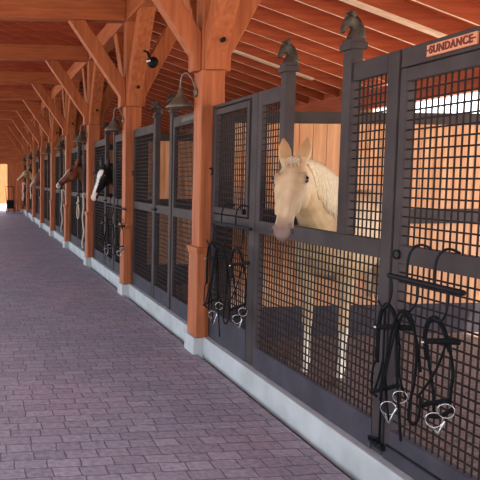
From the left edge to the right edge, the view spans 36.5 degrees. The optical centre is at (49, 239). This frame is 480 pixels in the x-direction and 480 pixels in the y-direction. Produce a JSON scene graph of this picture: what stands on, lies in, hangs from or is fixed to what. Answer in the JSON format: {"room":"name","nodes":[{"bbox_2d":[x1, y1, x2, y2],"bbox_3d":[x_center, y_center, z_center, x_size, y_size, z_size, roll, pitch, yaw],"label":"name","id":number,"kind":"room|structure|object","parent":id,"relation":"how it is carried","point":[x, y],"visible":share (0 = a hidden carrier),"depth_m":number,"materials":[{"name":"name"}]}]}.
{"room":"farm building","nodes":[
{"label":"farm building","id":0,"kind":"room"},
{"bbox_2d":[0,164,19,203],"bbox_3d":[-6.009,-4.747,45.428,9.595,4.700,0.100,-1,5,-6],"label":"wall","id":1,"kind":"structure","parent":0,"point":[3,167],"depth_m":45.77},
{"bbox_2d":[0,131,21,211],"bbox_3d":[-4.220,-3.701,33.081,6.365,4.700,0.100,-1,5,-6],"label":"wall","id":2,"kind":"structure","parent":0,"point":[13,170],"depth_m":33.31,"materials":[{"name":"wood"}]},
{"bbox_2d":[0,208,350,479],"bbox_3d":[-4.973,0.441,14.411,11.100,0.100,45.500,-1,5,-6],"label":"floor","id":3,"kind":"structure","parent":0,"point":[93,387],"depth_m":5.35,"materials":[{"name":"brick"}]},
{"bbox_2d":[5,186,14,212],"bbox_3d":[-1.914,-1.934,32.620,0.416,1.265,0.775,-1,5,-6],"label":"cart","id":4,"kind":"object","parent":3,"relation":"on","point":[10,203],"visible":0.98,"depth_m":32.35,"materials":[{"name":"black metal"}]},
{"bbox_2d":[21,209,413,479],"bbox_3d":[0.529,0.187,15.983,0.264,0.215,35.510,-1,5,-6],"label":"kerb","id":5,"kind":"object","parent":3,"relation":"on","point":[352,457],"visible":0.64,"depth_m":5.14,"materials":[{"name":"concrete"}]},
{"bbox_2d":[5,130,25,208],"bbox_3d":[-1.251,-3.418,32.966,1.419,3.837,1.433,4,7,38],"label":"timber post","id":6,"kind":"object","parent":5,"relation":"on","point":[21,150],"visible":0.4,"depth_m":32.76,"materials":[{"name":"brown wood"}]},
{"bbox_2d":[8,126,39,212],"bbox_3d":[-0.903,-3.112,29.668,1.419,3.837,1.433,4,7,38],"label":"timber post","id":7,"kind":"object","parent":5,"relation":"on","point":[26,147],"visible":0.57,"depth_m":29.50,"materials":[{"name":"brown wood"}]},
{"bbox_2d":[0,119,25,125],"bbox_3d":[-3.934,-5.056,29.168,5.845,0.280,0.200,-1,5,-6],"label":"tie beam","id":8,"kind":"structure","parent":7,"relation":"on","point":[3,122],"depth_m":29.30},
{"bbox_2d":[12,118,49,216],"bbox_3d":[-0.555,-2.806,26.371,1.419,3.837,1.433,4,7,38],"label":"timber post","id":9,"kind":"object","parent":5,"relation":"on","point":[33,143],"visible":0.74,"depth_m":26.18,"materials":[{"name":"brown wood"}]},
{"bbox_2d":[0,112,32,119],"bbox_3d":[-3.586,-4.750,25.871,5.845,0.280,0.200,-1,5,-6],"label":"tie beam","id":10,"kind":"structure","parent":9,"relation":"on","point":[3,115],"depth_m":26.00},
{"bbox_2d":[36,159,37,217],"bbox_3d":[-0.458,-1.947,25.749,0.054,2.220,1.160,-1,5,-6],"label":"grille panel","id":11,"kind":"object","parent":5,"relation":"on","point":[36,159],"visible":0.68,"depth_m":25.97,"materials":[{"name":"grey paint"}]},
{"bbox_2d":[38,150,39,218],"bbox_3d":[-0.364,-2.001,24.749,0.176,2.512,0.848,-1,5,-6],"label":"door","id":12,"kind":"structure","parent":5,"relation":"on","point":[39,150],"depth_m":25.06,"materials":[{"name":"grey paint"}]},
{"bbox_2d":[16,109,63,222],"bbox_3d":[-0.207,-2.500,23.073,1.419,3.837,1.433,4,7,38],"label":"timber post","id":13,"kind":"object","parent":5,"relation":"on","point":[42,139],"visible":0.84,"depth_m":22.89,"materials":[{"name":"brown wood"}]},
{"bbox_2d":[0,102,39,111],"bbox_3d":[-3.238,-4.444,22.573,5.845,0.280,0.200,-1,5,-6],"label":"tie beam","id":14,"kind":"structure","parent":13,"relation":"on","point":[4,106],"depth_m":22.69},
{"bbox_2d":[23,97,61,230],"bbox_3d":[0.141,-2.194,19.776,1.419,3.837,1.433,4,7,38],"label":"timber post","id":15,"kind":"object","parent":5,"relation":"on","point":[54,131],"visible":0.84,"depth_m":19.59,"materials":[{"name":"brown wood"}]},
{"bbox_2d":[0,89,50,99],"bbox_3d":[-2.889,-4.138,19.275,5.845,0.280,0.200,-1,5,-6],"label":"tie beam","id":16,"kind":"structure","parent":15,"relation":"on","point":[5,94],"depth_m":19.40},
{"bbox_2d":[44,156,46,223],"bbox_3d":[-0.110,-1.641,22.451,0.054,2.220,1.160,-1,5,-6],"label":"grille panel","id":17,"kind":"object","parent":5,"relation":"on","point":[45,158],"visible":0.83,"depth_m":22.75,"materials":[{"name":"grey paint"}]},
{"bbox_2d":[46,146,50,225],"bbox_3d":[-0.016,-1.695,21.451,0.176,2.512,0.848,-1,5,-6],"label":"door","id":18,"kind":"structure","parent":5,"relation":"on","point":[48,155],"depth_m":21.74,"materials":[{"name":"grey paint"}]},
{"bbox_2d":[55,152,59,232],"bbox_3d":[0.238,-1.335,19.154,0.054,2.220,1.160,-1,5,-6],"label":"grille panel","id":19,"kind":"object","parent":5,"relation":"on","point":[57,155],"visible":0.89,"depth_m":19.32,"materials":[{"name":"grey paint"}]},
{"bbox_2d":[32,79,84,240],"bbox_3d":[0.489,-1.889,16.478,1.419,3.837,1.433,4,7,38],"label":"timber post","id":20,"kind":"object","parent":5,"relation":"on","point":[70,122],"visible":0.73,"depth_m":16.31,"materials":[{"name":"brown wood"}]},
{"bbox_2d":[0,71,60,84],"bbox_3d":[-2.541,-3.832,15.978,5.845,0.280,0.200,-1,5,-6],"label":"tie beam","id":21,"kind":"structure","parent":20,"relation":"on","point":[6,77],"depth_m":16.09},
{"bbox_2d":[58,140,64,235],"bbox_3d":[0.333,-1.389,18.154,0.176,2.512,0.848,-1,5,-6],"label":"door","id":22,"kind":"structure","parent":5,"relation":"on","point":[62,142],"depth_m":18.39,"materials":[{"name":"grey paint"}]},
{"bbox_2d":[71,147,76,244],"bbox_3d":[0.586,-1.029,15.856,0.054,2.220,1.160,-1,5,-6],"label":"grille panel","id":23,"kind":"object","parent":5,"relation":"on","point":[73,150],"visible":0.64,"depth_m":15.99,"materials":[{"name":"grey paint"}]},
{"bbox_2d":[75,131,86,248],"bbox_3d":[0.681,-1.083,14.856,0.176,2.512,0.848,-1,5,-6],"label":"door","id":24,"kind":"structure","parent":5,"relation":"on","point":[79,221],"depth_m":15.04,"materials":[{"name":"grey paint"}]},
{"bbox_2d":[45,53,118,257],"bbox_3d":[0.838,-1.583,13.180,1.419,3.837,1.433,4,7,38],"label":"timber post","id":25,"kind":"object","parent":5,"relation":"on","point":[97,101],"visible":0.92,"depth_m":13.01,"materials":[{"name":"brown wood"}]},
{"bbox_2d":[0,44,87,61],"bbox_3d":[-2.193,-3.526,12.680,5.845,0.280,0.200,-1,5,-6],"label":"tie beam","id":26,"kind":"structure","parent":25,"relation":"on","point":[8,52],"depth_m":12.80,"materials":[{"name":"wood"}]},
{"bbox_2d":[73,124,87,141],"bbox_3d":[0.601,-2.087,13.284,0.284,0.343,0.376,-1,5,-6],"label":"gooseneck lamp","id":27,"kind":"object","parent":25,"relation":"attached to","point":[80,138],"visible":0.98,"depth_m":13.26,"materials":[{"name":"metal"}]},
{"bbox_2d":[83,144,86,250],"bbox_3d":[0.791,-0.849,13.918,0.054,2.220,1.095,-1,5,-6],"label":"grille panel","id":28,"kind":"object","parent":5,"relation":"on","point":[85,146],"visible":0.15,"depth_m":14.32,"materials":[{"name":"grey paint"}]},
{"bbox_2d":[81,192,85,248],"bbox_3d":[0.714,-0.399,13.925,0.126,1.156,0.114,-1,5,-6],"label":"lead rope","id":29,"kind":"object","parent":28,"relation":"hanging from","point":[83,192],"visible":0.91,"depth_m":13.90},
{"bbox_2d":[94,139,104,263],"bbox_3d":[0.934,-0.723,12.558,0.054,2.220,1.160,-1,5,-6],"label":"grille panel","id":30,"kind":"object","parent":5,"relation":"on","point":[99,146],"visible":0.65,"depth_m":12.68,"materials":[{"name":"grey paint"}]},
{"bbox_2d":[102,120,120,270],"bbox_3d":[1.029,-0.777,11.559,0.176,2.512,0.848,-1,5,-6],"label":"door","id":31,"kind":"structure","parent":5,"relation":"on","point":[109,262],"depth_m":11.72,"materials":[{"name":"grey paint"}]},
{"bbox_2d":[114,134,121,274],"bbox_3d":[1.139,-0.543,10.620,0.054,2.220,1.095,-1,5,-6],"label":"grille panel","id":32,"kind":"object","parent":5,"relation":"on","point":[118,138],"visible":0.44,"depth_m":10.96,"materials":[{"name":"grey paint"}]},
{"bbox_2d":[102,195,125,219],"bbox_3d":[1.013,-0.500,10.405,0.117,0.372,1.765,-1,5,-6],"label":"rack","id":33,"kind":"object","parent":32,"relation":"attached to","point":[113,207],"visible":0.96,"depth_m":10.33,"materials":[{"name":"black metal"}]},
{"bbox_2d":[101,215,111,255],"bbox_3d":[0.904,-0.076,10.950,0.067,0.657,0.950,-1,5,-7],"label":"bridle","id":34,"kind":"object","parent":33,"relation":"hanging from","point":[103,222],"visible":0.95,"depth_m":11.01,"materials":[{"name":"black leather"}]},
{"bbox_2d":[103,216,114,257],"bbox_3d":[0.923,-0.019,10.625,0.026,0.710,0.953,-1,5,-6],"label":"reins","id":35,"kind":"object","parent":33,"relation":"hanging from","point":[110,218],"visible":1,"depth_m":10.63,"materials":[{"name":"black leather"}]},
{"bbox_2d":[114,218,124,257],"bbox_3d":[1.012,-0.031,9.925,0.073,0.573,0.760,-1,5,-6],"label":"bridle","id":36,"kind":"object","parent":33,"relation":"hanging from","point":[121,225],"visible":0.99,"depth_m":9.90,"materials":[{"name":"black leather"}]},
{"bbox_2d":[68,6,176,283],"bbox_3d":[1.186,-1.277,9.883,1.419,3.837,1.433,4,7,38],"label":"timber post","id":37,"kind":"object","parent":5,"relation":"on","point":[134,78],"visible":0.88,"depth_m":9.71,"materials":[{"name":"brown wood"}]},
{"bbox_2d":[0,0,125,22],"bbox_3d":[-1.845,-3.220,9.383,5.845,0.280,0.200,-1,5,-6],"label":"tie beam","id":38,"kind":"structure","parent":37,"relation":"on","point":[91,11],"depth_m":9.51,"materials":[{"name":"wood"}]},
{"bbox_2d":[104,107,123,130],"bbox_3d":[0.949,-1.782,9.987,0.284,0.343,0.376,-1,5,-6],"label":"gooseneck lamp","id":39,"kind":"object","parent":37,"relation":"attached to","point":[113,126],"visible":1,"depth_m":9.97,"materials":[{"name":"metal"}]},
{"bbox_2d":[143,50,158,67],"bbox_3d":[1.328,-2.417,9.034,0.182,0.286,0.392,-1,5,-6],"label":"spotlight","id":40,"kind":"object","parent":37,"relation":"attached to","point":[152,62],"visible":1,"depth_m":8.89,"materials":[{"name":"black metal"}]},
{"bbox_2d":[132,124,153,295],"bbox_3d":[1.282,-0.417,9.261,0.054,2.220,1.160,-1,5,-6],"label":"grille panel","id":41,"kind":"object","parent":5,"relation":"on","point":[144,284],"visible":0.84,"depth_m":9.30,"materials":[{"name":"grey paint"}]},
{"bbox_2d":[150,93,179,309],"bbox_3d":[1.377,-0.471,8.261,0.176,2.512,0.848,-1,5,-6],"label":"door","id":42,"kind":"structure","parent":5,"relation":"on","point":[162,214],"depth_m":8.46,"materials":[{"name":"grey paint"}]},
{"bbox_2d":[170,112,193,321],"bbox_3d":[1.487,-0.237,7.322,0.054,2.220,1.095,-1,5,-6],"label":"grille panel","id":43,"kind":"object","parent":5,"relation":"on","point":[178,306],"visible":0.57,"depth_m":7.56,"materials":[{"name":"grey paint"}]},
{"bbox_2d":[152,0,260,337],"bbox_3d":[1.534,-0.971,6.585,1.419,3.837,1.433,4,7,38],"label":"timber post","id":44,"kind":"object","parent":5,"relation":"on","point":[209,32],"visible":0.94,"depth_m":6.45,"materials":[{"name":"brown wood"}]},
{"bbox_2d":[51,85,63,99],"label":"wall plate","id":45,"kind":"object","parent":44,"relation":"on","point":[56,91],"depth_m":18.37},
{"bbox_2d":[66,53,93,79],"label":"wall plate","id":46,"kind":"object","parent":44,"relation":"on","point":[75,71],"depth_m":14.61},
{"bbox_2d":[96,0,155,52],"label":"wall plate","id":47,"kind":"object","parent":44,"relation":"on","point":[106,34],"depth_m":10.26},
{"bbox_2d":[166,72,197,108],"bbox_3d":[1.297,-1.476,6.689,0.284,0.343,0.376,-1,5,-6],"label":"gooseneck lamp","id":48,"kind":"object","parent":44,"relation":"attached to","point":[180,101],"visible":0.99,"depth_m":6.67,"materials":[{"name":"metal"}]},
{"bbox_2d":[208,92,258,364],"bbox_3d":[1.607,-0.118,6.031,0.085,2.220,1.060,-1,5,-6],"label":"grille panel","id":49,"kind":"object","parent":5,"relation":"on","point":[235,340],"visible":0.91,"depth_m":5.94,"materials":[{"name":"grey paint"}]},
{"bbox_2d":[206,203,251,250],"bbox_3d":[1.551,-0.109,5.780,0.117,0.400,1.011,-1,5,-6],"label":"rack","id":50,"kind":"object","parent":49,"relation":"attached to","point":[212,221],"visible":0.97,"depth_m":5.71,"materials":[{"name":"black metal"}]},
{"bbox_2d":[203,242,224,325],"bbox_3d":[1.465,0.393,6.114,0.067,0.751,0.548,-1,5,-7],"label":"bridle","id":51,"kind":"object","parent":50,"relation":"hanging from","point":[207,257],"visible":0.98,"depth_m":6.14,"materials":[{"name":"black leather"}]},
{"bbox_2d":[207,244,229,336],"bbox_3d":[1.470,0.440,5.927,0.026,0.812,0.554,-1,5,-6],"label":"reins","id":52,"kind":"object","parent":50,"relation":"hanging from","point":[215,259],"visible":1,"depth_m":5.95,"materials":[{"name":"black leather"}]},
{"bbox_2d":[227,247,249,328],"bbox_3d":[1.527,0.390,5.525,0.067,0.655,0.439,-1,5,-7],"label":"bridle","id":53,"kind":"object","parent":50,"relation":"hanging from","point":[242,262],"visible":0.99,"depth_m":5.51,"materials":[{"name":"black leather"}]},
{"bbox_2d":[251,8,403,454],"bbox_3d":[1.770,-0.147,4.584,0.167,2.547,1.825,-1,5,-6],"label":"door","id":54,"kind":"structure","parent":5,"relation":"on","point":[345,414],"depth_m":4.18,"materials":[{"name":"grey paint"}]},
{"bbox_2d":[382,26,479,479],"bbox_3d":[1.928,0.158,3.058,0.071,2.220,1.245,-1,5,-6],"label":"grille panel","id":55,"kind":"object","parent":5,"relation":"on","point":[417,66],"visible":0.94,"depth_m":3.36,"materials":[{"name":"grey paint"}]},
{"bbox_2d":[367,309,440,479],"bbox_3d":[1.878,0.824,3.166,0.053,0.785,1.327,-1,5,-6],"label":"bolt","id":56,"kind":"object","parent":55,"relation":"attached to","point":[377,444],"visible":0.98,"depth_m":3.73,"materials":[{"name":"black metal"}]},
{"bbox_2d":[377,244,465,321],"bbox_3d":[1.816,0.204,3.278,0.117,0.361,0.627,-1,5,-6],"label":"rack","id":57,"kind":"object","parent":55,"relation":"attached to","point":[433,285],"visible":0.99,"depth_m":3.21,"materials":[{"name":"black metal"}]},
{"bbox_2d":[369,302,411,423],"bbox_3d":[1.742,0.636,3.493,0.066,0.619,0.343,-1,5,-8],"label":"bridle","id":58,"kind":"object","parent":57,"relation":"hanging from","point":[379,326],"visible":0.94,"depth_m":3.52,"materials":[{"name":"black leather"}]},
{"bbox_2d":[378,309,421,441],"bbox_3d":[1.739,0.671,3.377,0.026,0.667,0.349,-1,5,-6],"label":"reins","id":59,"kind":"object","parent":57,"relation":"hanging from","point":[404,313],"visible":1,"depth_m":3.39,"materials":[{"name":"black leather"}]},
{"bbox_2d":[416,315,460,434],"bbox_3d":[1.780,0.623,3.128,0.067,0.540,0.275,-1,5,-7],"label":"bridle","id":60,"kind":"object","parent":57,"relation":"hanging from","point":[447,342],"visible":0.99,"depth_m":3.12,"materials":[{"name":"black leather"}]},
{"bbox_2d":[427,31,479,56],"bbox_3d":[1.881,-0.915,3.187,0.017,0.058,0.342,-1,5,-6],"label":"name sign","id":61,"kind":"object","parent":55,"relation":"attached to","point":[470,39],"visible":1,"depth_m":3.16,"materials":[{"name":"orange wood"}]},
{"bbox_2d":[176,285,479,476],"bbox_3d":[2.243,0.050,17.969,3.600,0.220,31.310,-1,5,-6],"label":"floor","id":62,"kind":"structure","parent":0,"point":[461,335],"depth_m":5.39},
{"bbox_2d":[17,167,32,181],"bbox_3d":[-0.025,-2.030,28.150,2.711,2.041,0.668,-1,5,-6],"label":"horse","id":63,"kind":"object","parent":62,"relation":"on","point":[28,172],"visible":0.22,"depth_m":27.83},
{"bbox_2d":[30,168,39,187],"bbox_3d":[0.559,-1.678,24.912,2.630,1.939,0.666,-1,5,-6],"label":"horse","id":64,"kind":"object","parent":62,"relation":"on","point":[36,179],"visible":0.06,"depth_m":24.61},
{"bbox_2d":[56,159,81,188],"bbox_3d":[1.474,-0.785,14.991,2.730,1.995,0.657,-1,5,-6],"label":"horse","id":65,"kind":"object","parent":62,"relation":"on","point":[75,171],"visible":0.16,"depth_m":14.69},
{"bbox_2d":[90,156,121,200],"bbox_3d":[1.882,-0.464,11.797,2.583,1.944,0.620,-1,5,-12],"label":"horse","id":66,"kind":"object","parent":62,"relation":"on","point":[104,176],"visible":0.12,"depth_m":11.36},
{"bbox_2d":[98,144,120,254],"bbox_3d":[2.704,-0.760,13.391,3.620,2.240,0.185,-1,5,-6],"label":"wall","id":67,"kind":"structure","parent":62,"relation":"on","point":[111,145],"depth_m":13.21,"materials":[{"name":"brown wood"}]},
{"bbox_2d":[137,133,192,284],"bbox_3d":[3.052,-0.454,10.093,3.620,2.240,0.185,-1,5,-6],"label":"wall","id":68,"kind":"structure","parent":62,"relation":"on","point":[165,137],"depth_m":9.96,"materials":[{"name":"brown wood"}]},
{"bbox_2d":[270,137,381,385],"bbox_3d":[2.219,0.165,5.444,0.638,1.857,2.840,5,7,42],"label":"horse","id":69,"kind":"object","parent":62,"relation":"on","point":[305,189],"visible":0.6,"depth_m":4.80},
{"bbox_2d":[217,111,479,337],"bbox_3d":[3.400,-0.148,6.795,3.620,2.240,0.185,-1,5,-6],"label":"wall","id":70,"kind":"structure","parent":62,"relation":"on","point":[323,129],"depth_m":6.82,"materials":[{"name":"brown wood"}]},
{"bbox_2d":[294,0,479,44],"bbox_3d":[-0.569,-3.991,15.631,10.000,2.184,35.810,-1,5,-6],"label":"ceiling","id":71,"kind":"structure","parent":0,"point":[409,1],"depth_m":7.42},
{"bbox_2d":[0,30,41,44],"bbox_3d":[-0.678,-4.377,14.650,2.925,1.136,0.030,-1,5,-6],"label":"rafter","id":72,"kind":"object","parent":71,"relation":"attached to","point":[2,33],"visible":0.33,"depth_m":14.63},
{"bbox_2d":[0,24,58,44],"bbox_3d":[-0.624,-4.329,14.135,2.925,1.136,0.030,-1,5,-6],"label":"rafter","id":73,"kind":"object","parent":71,"relation":"attached to","point":[2,27],"visible":0.33,"depth_m":14.14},
{"bbox_2d":[11,61,51,71],"bbox_3d":[-0.950,-4.616,17.224,2.925,1.136,0.030,-1,5,-6],"label":"rafter","id":74,"kind":"object","parent":71,"relation":"attached to","point":[17,62],"visible":0.11,"depth_m":17.28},
{"bbox_2d":[0,35,73,64],"bbox_3d":[-0.733,-4.425,15.165,2.925,1.136,0.030,-1,5,-6],"label":"rafter","id":75,"kind":"object","parent":71,"relation":"attached to","point":[4,39],"visible":0.22,"depth_m":15.14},
{"bbox_2d":[23,61,50,70],"bbox_3d":[-0.896,-4.568,16.709,2.925,1.136,0.030,-1,5,-6],"label":"rafter","id":76,"kind":"object","parent":71,"relation":"attached to","point":[34,63],"visible":0.02,"depth_m":16.78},
{"bbox_2d":[0,20,75,44],"bbox_3d":[-0.570,-4.281,13.620,2.925,1.136,0.030,-1,5,-6],"label":"rafter","id":77,"kind":"object","parent":71,"relation":"attached to","point":[10,24],"visible":0.33,"depth_m":13.65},
{"bbox_2d":[11,21,82,44],"bbox_3d":[-0.515,-4.233,13.105,2.925,1.136,0.030,-1,5,-6],"label":"rafter","id":78,"kind":"object","parent":71,"relation":"attached to","point":[40,28],"visible":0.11,"depth_m":13.16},
{"bbox_2d":[30,21,77,37],"bbox_3d":[-0.461,-4.186,12.590,2.925,1.136,0.030,-1,5,-6],"label":"rafter","id":79,"kind":"object","parent":71,"relation":"attached to","point":[51,25],"visible":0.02,"depth_m":12.66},
{"bbox_2d":[54,22,99,35],"bbox_3d":[-0.406,-4.138,12.075,2.925,1.136,0.030,-1,5,-6],"label":"rafter","id":80,"kind":"object","parent":71,"relation":"attached to","point":[66,24],"visible":0.02,"depth_m":12.17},
{"bbox_2d":[88,23,105,30],"bbox_3d":[-0.352,-4.090,11.560,2.925,1.136,0.030,-1,5,-6],"label":"rafter","id":81,"kind":"object","parent":71,"relation":"attached to","point":[98,26],"visible":0.02,"depth_m":11.71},
{"bbox_2d":[82,96,169,128],"bbox_3d":[2.152,-3.775,19.730,3.740,1.397,0.030,-1,5,-6],"label":"rafter","id":82,"kind":"object","parent":71,"relation":"attached to","point":[110,107],"visible":0.02,"depth_m":19.80,"materials":[{"name":"brown wood"}]},
{"bbox_2d":[80,81,179,115],"bbox_3d":[2.369,-3.584,17.670,3.740,1.397,0.030,-1,5,-6],"label":"rafter","id":83,"kind":"object","parent":71,"relation":"attached to","point":[81,83],"visible":0.02,"depth_m":17.69,"materials":[{"name":"brown wood"}]},
{"bbox_2d":[80,92,182,129],"bbox_3d":[2.206,-3.728,19.215,3.740,1.397,0.030,-1,5,-6],"label":"rafter","id":84,"kind":"object","parent":71,"relation":"attached to","point":[82,94],"visible":0.02,"depth_m":19.28,"materials":[{"name":"brown wood"}]},
{"bbox_2d":[80,78,184,115],"bbox_3d":[2.424,-3.537,17.155,3.740,1.397,0.030,-1,5,-6],"label":"rafter","id":85,"kind":"object","parent":71,"relation":"attached to","point":[81,80],"visible":0.07,"depth_m":17.20,"materials":[{"name":"brown wood"}]},
{"bbox_2d":[79,89,191,128],"bbox_3d":[2.260,-3.680,18.700,3.740,1.397,0.030,-1,5,-6],"label":"rafter","id":86,"kind":"object","parent":71,"relation":"attached to","point":[80,90],"visible":0.02,"depth_m":18.75,"materials":[{"name":"brown wood"}]},
{"bbox_2d":[79,85,191,126],"bbox_3d":[2.315,-3.632,18.185,3.740,1.397,0.030,-1,5,-6],"label":"rafter","id":87,"kind":"object","parent":71,"relation":"attached to","point":[80,86],"visible":0.02,"depth_m":18.22,"materials":[{"name":"brown wood"}]},
{"bbox_2d":[106,111,169,132],"bbox_3d":[2.043,-3.871,20.760,3.740,1.397,0.030,-1,5,-6],"label":"rafter","id":88,"kind":"object","parent":71,"relation":"attached to","point":[108,112],"visible":0.07,"depth_m":20.81,"materials":[{"name":"brown wood"}]},
{"bbox_2d":[107,108,169,131],"bbox_3d":[2.098,-3.823,20.245,3.740,1.397,0.030,-1,5,-6],"label":"rafter","id":89,"kind":"object","parent":71,"relation":"attached to","point":[108,109],"visible":0.07,"depth_m":20.33,"materials":[{"name":"brown wood"}]},
{"bbox_2d":[104,81,191,113],"bbox_3d":[2.478,-3.489,16.640,3.740,1.397,0.030,-1,5,-6],"label":"rafter","id":90,"kind":"object","parent":71,"relation":"attached to","point":[148,98],"visible":0.21,"depth_m":16.66,"materials":[{"name":"brown wood"}]},
{"bbox_2d":[105,78,193,111],"bbox_3d":[2.532,-3.441,16.125,3.740,1.397,0.030,-1,5,-6],"label":"rafter","id":91,"kind":"object","parent":71,"relation":"attached to","point":[149,94],"visible":0.07,"depth_m":16.12,"materials":[{"name":"brown wood"}]},
{"bbox_2d":[109,56,232,101],"bbox_3d":[2.750,-3.250,14.066,3.740,1.397,0.030,-1,5,-6],"label":"rafter","id":92,"kind":"object","parent":71,"relation":"attached to","point":[164,78],"visible":0.21,"depth_m":14.03,"materials":[{"name":"brown wood"}]},
{"bbox_2d":[148,88,193,104],"bbox_3d":[2.587,-3.393,15.611,3.740,1.397,0.030,-1,5,-6],"label":"rafter","id":93,"kind":"object","parent":71,"relation":"attached to","point":[151,90],"visible":0.21,"depth_m":15.59,"materials":[{"name":"brown wood"}]},
{"bbox_2d":[150,83,193,102],"bbox_3d":[2.641,-3.345,15.096,3.740,1.397,0.030,-1,5,-6],"label":"rafter","id":94,"kind":"object","parent":71,"relation":"attached to","point":[154,86],"visible":0.21,"depth_m":15.08,"materials":[{"name":"brown wood"}]},
{"bbox_2d":[115,64,240,110],"bbox_3d":[2.695,-3.298,14.581,3.740,1.397,0.030,-1,5,-6],"label":"rafter","id":95,"kind":"object","parent":71,"relation":"attached to","point":[156,81],"visible":0.21,"depth_m":14.56,"materials":[{"name":"brown wood"}]},
{"bbox_2d":[108,50,270,110],"bbox_3d":[2.804,-3.202,13.551,3.740,1.397,0.030,-1,5,-6],"label":"rafter","id":96,"kind":"object","parent":71,"relation":"attached to","point":[111,53],"visible":0.21,"depth_m":13.51,"materials":[{"name":"brown wood"}]},
{"bbox_2d":[112,47,277,108],"bbox_3d":[2.858,-3.154,13.036,3.740,1.397,0.030,-1,5,-6],"label":"rafter","id":97,"kind":"object","parent":71,"relation":"attached to","point":[167,66],"visible":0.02,"depth_m":13.01,"materials":[{"name":"brown wood"}]},
{"bbox_2d":[149,49,264,92],"bbox_3d":[2.913,-3.107,12.521,3.740,1.397,0.030,-1,5,-6],"label":"rafter","id":98,"kind":"object","parent":71,"relation":"attached to","point":[172,60],"visible":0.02,"depth_m":12.57,"materials":[{"name":"brown wood"}]},
{"bbox_2d":[150,41,308,103],"bbox_3d":[2.967,-3.059,12.006,3.740,1.397,0.030,-1,5,-6],"label":"rafter","id":99,"kind":"object","parent":71,"relation":"attached to","point":[175,53],"visible":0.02,"depth_m":12.06,"materials":[{"name":"brown wood"}]},
{"bbox_2d":[151,31,322,100],"bbox_3d":[3.022,-3.011,11.491,3.740,1.397,0.030,-1,5,-6],"label":"rafter","id":100,"kind":"object","parent":71,"relation":"attached to","point":[236,66],"visible":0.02,"depth_m":11.56,"materials":[{"name":"brown wood"}]},
{"bbox_2d":[152,22,338,96],"bbox_3d":[3.076,-2.963,10.976,3.740,1.397,0.030,-1,5,-6],"label":"rafter","id":101,"kind":"object","parent":71,"relation":"attached to","point":[158,28],"visible":0.21,"depth_m":11.04,"materials":[{"name":"brown wood"}]},
{"bbox_2d":[154,11,342,88],"bbox_3d":[3.130,-2.916,10.461,3.740,1.397,0.030,-1,5,-6],"label":"rafter","id":102,"kind":"object","parent":71,"relation":"attached to","point":[318,75],"visible":0.21,"depth_m":10.50,"materials":[{"name":"brown wood"}]},
{"bbox_2d":[233,49,313,79],"bbox_3d":[3.001,-2.844,10.454,2.200,0.726,0.110,-1,5,-6],"label":"batten","id":103,"kind":"object","parent":102,"relation":"attached to","point":[234,51],"visible":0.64,"depth_m":10.48,"materials":[{"name":"brown wood"}]},
{"bbox_2d":[156,8,384,88],"bbox_3d":[3.184,-2.868,9.946,3.740,1.397,0.030,-1,5,-6],"label":"rafter","id":104,"kind":"object","parent":71,"relation":"attached to","point":[247,37],"visible":0.27,"depth_m":10.01,"materials":[{"name":"brown wood"}]},
{"bbox_2d":[245,19,387,80],"bbox_3d":[3.239,-2.820,9.431,3.740,1.397,0.030,-1,5,-6],"label":"rafter","id":105,"kind":"object","parent":71,"relation":"attached to","point":[256,27],"visible":0.22,"depth_m":9.45,"materials":[{"name":"brown wood"}]},
{"bbox_2d":[251,5,386,59],"bbox_3d":[3.293,-2.772,8.916,3.740,1.397,0.030,-1,5,-6],"label":"rafter","id":106,"kind":"object","parent":71,"relation":"attached to","point":[262,14],"visible":0.33,"depth_m":8.91,"materials":[{"name":"brown wood"}]},
{"bbox_2d":[259,0,413,52],"bbox_3d":[3.348,-2.724,8.401,3.740,1.397,0.030,-1,5,-6],"label":"rafter","id":107,"kind":"object","parent":71,"relation":"attached to","point":[291,8],"visible":0.44,"depth_m":8.39,"materials":[{"name":"brown wood"}]},
{"bbox_2d":[295,0,436,44],"bbox_3d":[3.402,-2.677,7.886,3.740,1.397,0.030,-1,5,-6],"label":"rafter","id":108,"kind":"object","parent":71,"relation":"attached to","point":[338,8],"visible":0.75,"depth_m":7.93,"materials":[{"name":"brown wood"}]},
{"bbox_2d":[357,0,472,34],"bbox_3d":[3.456,-2.629,7.372,3.740,1.397,0.030,-1,5,-6],"label":"rafter","id":109,"kind":"object","parent":71,"relation":"attached to","point":[401,8],"visible":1,"depth_m":7.43,"materials":[{"name":"brown wood"}]},
{"bbox_2d":[339,0,446,37],"bbox_3d":[3.402,-2.534,7.375,2.050,0.678,0.110,-1,5,-6],"label":"batten","id":110,"kind":"object","parent":109,"relation":"attached to","point":[369,8],"visible":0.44,"depth_m":7.41,"materials":[{"name":"brown wood"}]},
{"bbox_2d":[412,0,479,25],"bbox_3d":[3.511,-2.581,6.857,3.740,1.397,0.030,-1,5,-6],"label":"rafter","id":111,"kind":"object","parent":71,"relation":"attached to","point":[466,10],"visible":1,"depth_m":6.93,"materials":[{"name":"brown wood"}]},
{"bbox_3d":[4.056,-1.325,18.050,0.050,2.745,31.345,-1,5,-6],"label":"wall","id":112,"kind":"structure","parent":0,"visible":0},
{"bbox_2d":[181,86,369,131],"bbox_3d":[3.634,-3.460,22.031,0.040,0.220,23.910,-1,5,-6],"label":"trim","id":113,"kind":"structure","parent":112,"relation":"attached to","point":[325,96],"depth_m":11.70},
{"bbox_2d":[181,68,478,132],"bbox_3d":[4.088,-2.812,17.696,0.130,0.290,32.710,-1,5,-6],"label":"beam","id":114,"kind":"structure","parent":112,"relation":"on","point":[334,104],"depth_m":9.81,"materials":[{"name":"wood"}]},
{"label":"outside","id":115,"kind":"structure","parent":0,"visible":0},
{"bbox_2d":[0,204,352,479],"bbox_3d":[5.764,-1.810,40.834,160.000,0.300,160.000,-1,5,-6],"label":"ground","id":116,"kind":"structure","parent":115,"point":[1,205],"depth_m":5.77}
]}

